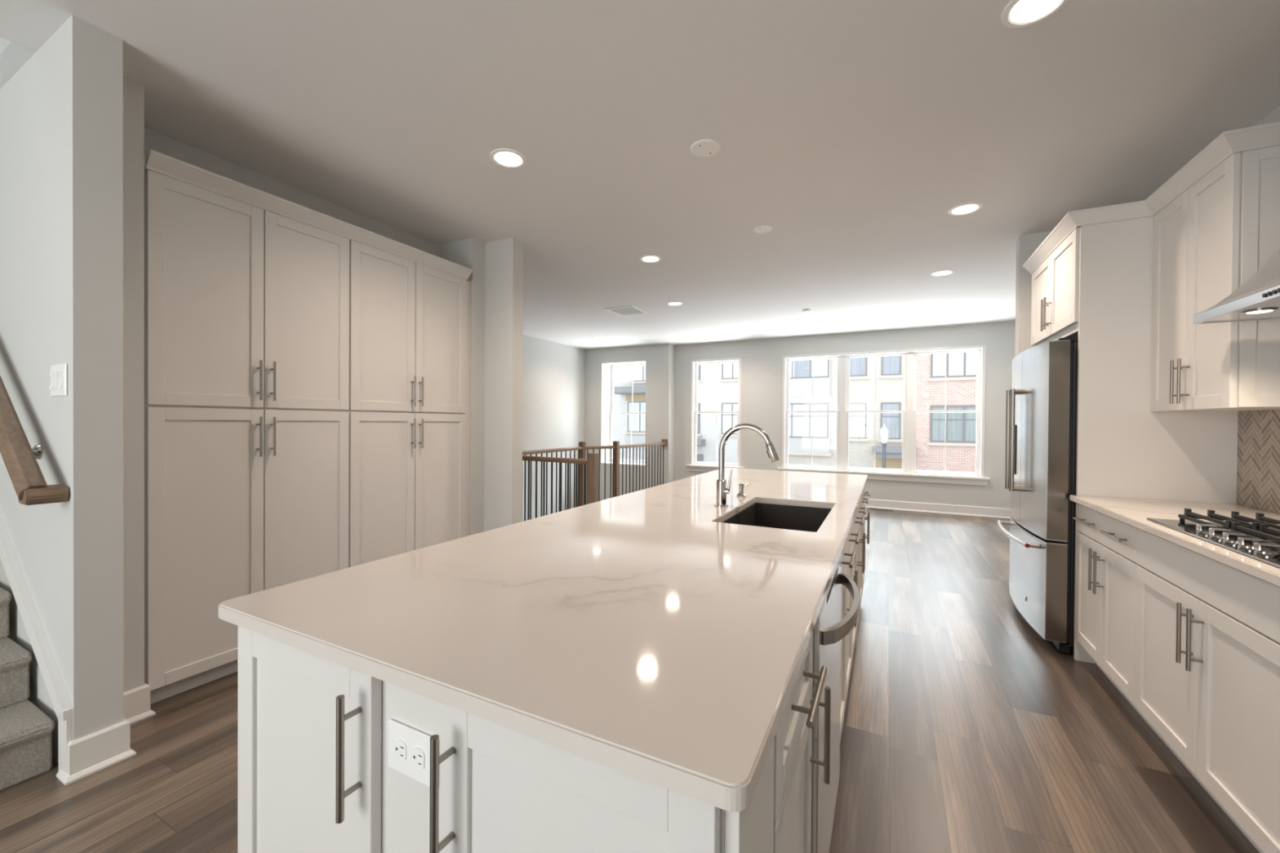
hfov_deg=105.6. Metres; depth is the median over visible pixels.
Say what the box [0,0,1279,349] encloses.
ceiling
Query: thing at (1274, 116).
wall
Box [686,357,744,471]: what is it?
window
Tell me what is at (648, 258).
recessed light
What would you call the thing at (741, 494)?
soap dispenser
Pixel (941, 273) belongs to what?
recessed light
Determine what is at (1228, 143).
crown molding
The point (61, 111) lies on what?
wall
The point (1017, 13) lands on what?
recessed light
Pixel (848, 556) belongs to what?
base cabinet
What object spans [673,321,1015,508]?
wall
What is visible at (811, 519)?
sink
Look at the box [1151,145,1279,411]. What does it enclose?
upper cabinet
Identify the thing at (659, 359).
wall
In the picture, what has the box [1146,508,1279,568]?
gas cooktop
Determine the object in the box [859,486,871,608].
base cabinet
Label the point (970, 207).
recessed light
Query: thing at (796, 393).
vent hood
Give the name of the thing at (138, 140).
wall
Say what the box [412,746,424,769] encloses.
receptacle
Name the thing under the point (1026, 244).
wall
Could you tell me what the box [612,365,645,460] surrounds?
window
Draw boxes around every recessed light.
[489,148,526,168]
[639,254,662,262]
[666,301,683,306]
[929,269,954,276]
[947,202,982,215]
[1000,0,1068,27]
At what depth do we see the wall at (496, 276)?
3.86 m
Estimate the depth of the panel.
2.58 m
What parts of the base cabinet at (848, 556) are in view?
door, drawer, handle, door, handle, handle, handle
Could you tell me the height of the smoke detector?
0.022 m
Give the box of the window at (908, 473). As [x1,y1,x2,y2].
[777,345,990,485]
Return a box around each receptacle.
[395,738,406,761]
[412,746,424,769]
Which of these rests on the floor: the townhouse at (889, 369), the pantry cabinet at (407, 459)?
the pantry cabinet at (407, 459)
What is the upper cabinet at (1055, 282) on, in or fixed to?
attached to the wall at (1274, 116)
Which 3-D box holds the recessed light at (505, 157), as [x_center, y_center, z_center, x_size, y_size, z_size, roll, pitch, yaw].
[-0.719,-1.462,2.657,0.195,0.007,0.195,1,0,27]
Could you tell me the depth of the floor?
1.89 m
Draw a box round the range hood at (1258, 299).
[1193,249,1279,324]
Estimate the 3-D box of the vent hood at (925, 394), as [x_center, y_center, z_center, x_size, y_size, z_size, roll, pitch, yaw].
[13.055,-1.444,22.181,0.240,0.200,0.110,1,0,27]
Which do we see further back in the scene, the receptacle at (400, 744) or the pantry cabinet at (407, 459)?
the pantry cabinet at (407, 459)
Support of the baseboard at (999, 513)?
attached to the wall at (762, 373)
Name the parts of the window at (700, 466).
sill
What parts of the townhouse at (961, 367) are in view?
sill, sill, pane, pane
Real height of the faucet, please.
0.381 m
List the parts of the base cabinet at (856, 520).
door, drawer, door, handle, handle, handle, handle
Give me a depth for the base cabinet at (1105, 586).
2.30 m
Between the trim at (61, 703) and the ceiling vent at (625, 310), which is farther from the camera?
the ceiling vent at (625, 310)
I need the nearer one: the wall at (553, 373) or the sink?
the sink
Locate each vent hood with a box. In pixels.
[794,391,800,395]
[870,390,875,395]
[923,392,928,397]
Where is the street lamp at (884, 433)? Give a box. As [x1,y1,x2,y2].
[878,422,890,468]
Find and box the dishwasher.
[811,552,859,852]
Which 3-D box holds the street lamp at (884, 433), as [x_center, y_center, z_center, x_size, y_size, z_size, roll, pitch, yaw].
[7.847,2.160,15.652,0.370,4.540,0.370,1,0,27]
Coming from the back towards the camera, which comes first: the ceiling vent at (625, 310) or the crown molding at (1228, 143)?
the ceiling vent at (625, 310)
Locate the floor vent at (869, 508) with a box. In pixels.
[868,507,893,511]
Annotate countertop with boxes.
[217,467,867,812]
[1069,494,1279,586]
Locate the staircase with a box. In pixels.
[0,586,54,791]
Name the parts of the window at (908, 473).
sash, sash, sill, sash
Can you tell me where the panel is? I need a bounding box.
[1073,216,1237,663]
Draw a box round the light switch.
[48,363,67,396]
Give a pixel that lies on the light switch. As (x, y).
(58, 387)
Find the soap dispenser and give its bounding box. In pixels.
[736,482,751,497]
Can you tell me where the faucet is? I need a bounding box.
[714,423,779,506]
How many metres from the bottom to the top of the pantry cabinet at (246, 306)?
2.404 m
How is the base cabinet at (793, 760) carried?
on the floor
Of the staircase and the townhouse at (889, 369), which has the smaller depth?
the staircase
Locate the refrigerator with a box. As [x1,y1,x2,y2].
[997,337,1078,655]
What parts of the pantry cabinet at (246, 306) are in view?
door, door, handle, handle, handle, handle, door, door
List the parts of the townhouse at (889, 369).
pane, pane, sill, sill, sill, sill, pane, pane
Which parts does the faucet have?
lever, spout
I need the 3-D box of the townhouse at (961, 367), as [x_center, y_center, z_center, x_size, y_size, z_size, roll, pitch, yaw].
[17.827,-1.468,24.375,7.365,11.800,8.370,1,0,27]
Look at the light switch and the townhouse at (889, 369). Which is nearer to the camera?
the light switch
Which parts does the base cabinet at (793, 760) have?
door, drawer, handle, handle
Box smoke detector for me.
[802,309,810,312]
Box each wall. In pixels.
[0,14,123,763]
[123,76,439,692]
[439,236,523,535]
[522,334,585,521]
[584,343,675,504]
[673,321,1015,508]
[1014,231,1062,356]
[1155,105,1279,214]
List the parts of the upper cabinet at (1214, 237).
door, handle, handle, door, panel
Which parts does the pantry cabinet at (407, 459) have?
door, door, handle, handle, handle, handle, door, door, filler strip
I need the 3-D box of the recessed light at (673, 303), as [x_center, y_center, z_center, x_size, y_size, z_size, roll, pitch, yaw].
[0.420,-1.478,5.855,0.195,0.007,0.195,1,0,27]
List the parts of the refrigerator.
handle, door, handle, handle, drawer, door, edge panel, edge panel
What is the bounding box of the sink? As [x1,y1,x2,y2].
[722,502,831,532]
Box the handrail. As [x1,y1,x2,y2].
[0,375,69,505]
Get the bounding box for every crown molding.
[146,149,472,279]
[1022,121,1279,274]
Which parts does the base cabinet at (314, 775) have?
door, handle, handle, door, panel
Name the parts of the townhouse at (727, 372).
pane, door, sill, sill, pane, pane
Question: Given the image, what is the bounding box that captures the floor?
[0,507,1259,852]
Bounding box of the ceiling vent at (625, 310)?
[604,305,648,315]
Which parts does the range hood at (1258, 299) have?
bulb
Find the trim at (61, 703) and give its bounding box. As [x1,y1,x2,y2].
[0,514,73,774]
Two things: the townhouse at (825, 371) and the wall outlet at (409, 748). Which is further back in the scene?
the townhouse at (825, 371)
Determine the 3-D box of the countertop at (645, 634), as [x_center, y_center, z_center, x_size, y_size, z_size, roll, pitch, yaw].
[0.418,0.381,2.340,1.116,0.030,3.553,1,0,27]
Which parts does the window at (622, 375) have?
sill, bay panel, pane, sill, pane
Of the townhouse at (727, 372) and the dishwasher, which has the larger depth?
the townhouse at (727, 372)
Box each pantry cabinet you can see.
[144,167,349,704]
[347,239,471,568]
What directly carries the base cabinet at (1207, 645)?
on the floor
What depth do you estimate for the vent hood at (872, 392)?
23.37 m
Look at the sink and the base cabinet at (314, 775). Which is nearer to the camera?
the base cabinet at (314, 775)
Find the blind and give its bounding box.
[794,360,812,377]
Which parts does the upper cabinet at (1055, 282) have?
door, handle, handle, door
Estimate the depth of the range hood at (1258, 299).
1.72 m
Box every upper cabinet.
[1031,216,1149,346]
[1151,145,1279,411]
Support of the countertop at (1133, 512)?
on the base cabinet at (1105, 586)
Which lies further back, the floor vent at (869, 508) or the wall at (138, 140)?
the floor vent at (869, 508)
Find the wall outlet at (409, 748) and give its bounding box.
[387,719,431,786]
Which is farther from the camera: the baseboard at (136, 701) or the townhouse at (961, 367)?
the townhouse at (961, 367)
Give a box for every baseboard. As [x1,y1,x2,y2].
[123,683,155,724]
[865,498,1010,519]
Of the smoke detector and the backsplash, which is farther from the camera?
the smoke detector
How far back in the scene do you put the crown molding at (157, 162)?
2.59 m
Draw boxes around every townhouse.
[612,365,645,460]
[696,362,738,462]
[788,358,837,466]
[848,355,902,469]
[915,351,976,472]
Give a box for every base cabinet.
[237,626,774,852]
[773,631,831,852]
[840,520,861,741]
[851,497,866,663]
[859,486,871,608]
[1072,502,1163,741]
[1133,528,1279,852]
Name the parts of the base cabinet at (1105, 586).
handle, door, handle, handle, drawer, handle, door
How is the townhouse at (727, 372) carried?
on the street
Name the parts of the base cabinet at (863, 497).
door, drawer, door, handle, handle, handle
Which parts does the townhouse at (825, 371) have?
pane, pane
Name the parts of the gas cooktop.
knob, knob, knob, burner, knob, knob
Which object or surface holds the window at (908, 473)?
in the wall at (762, 373)
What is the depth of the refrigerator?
2.79 m
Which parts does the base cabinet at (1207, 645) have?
door, handle, handle, drawer, door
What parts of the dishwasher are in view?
door, handle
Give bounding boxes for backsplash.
[1236,408,1279,513]

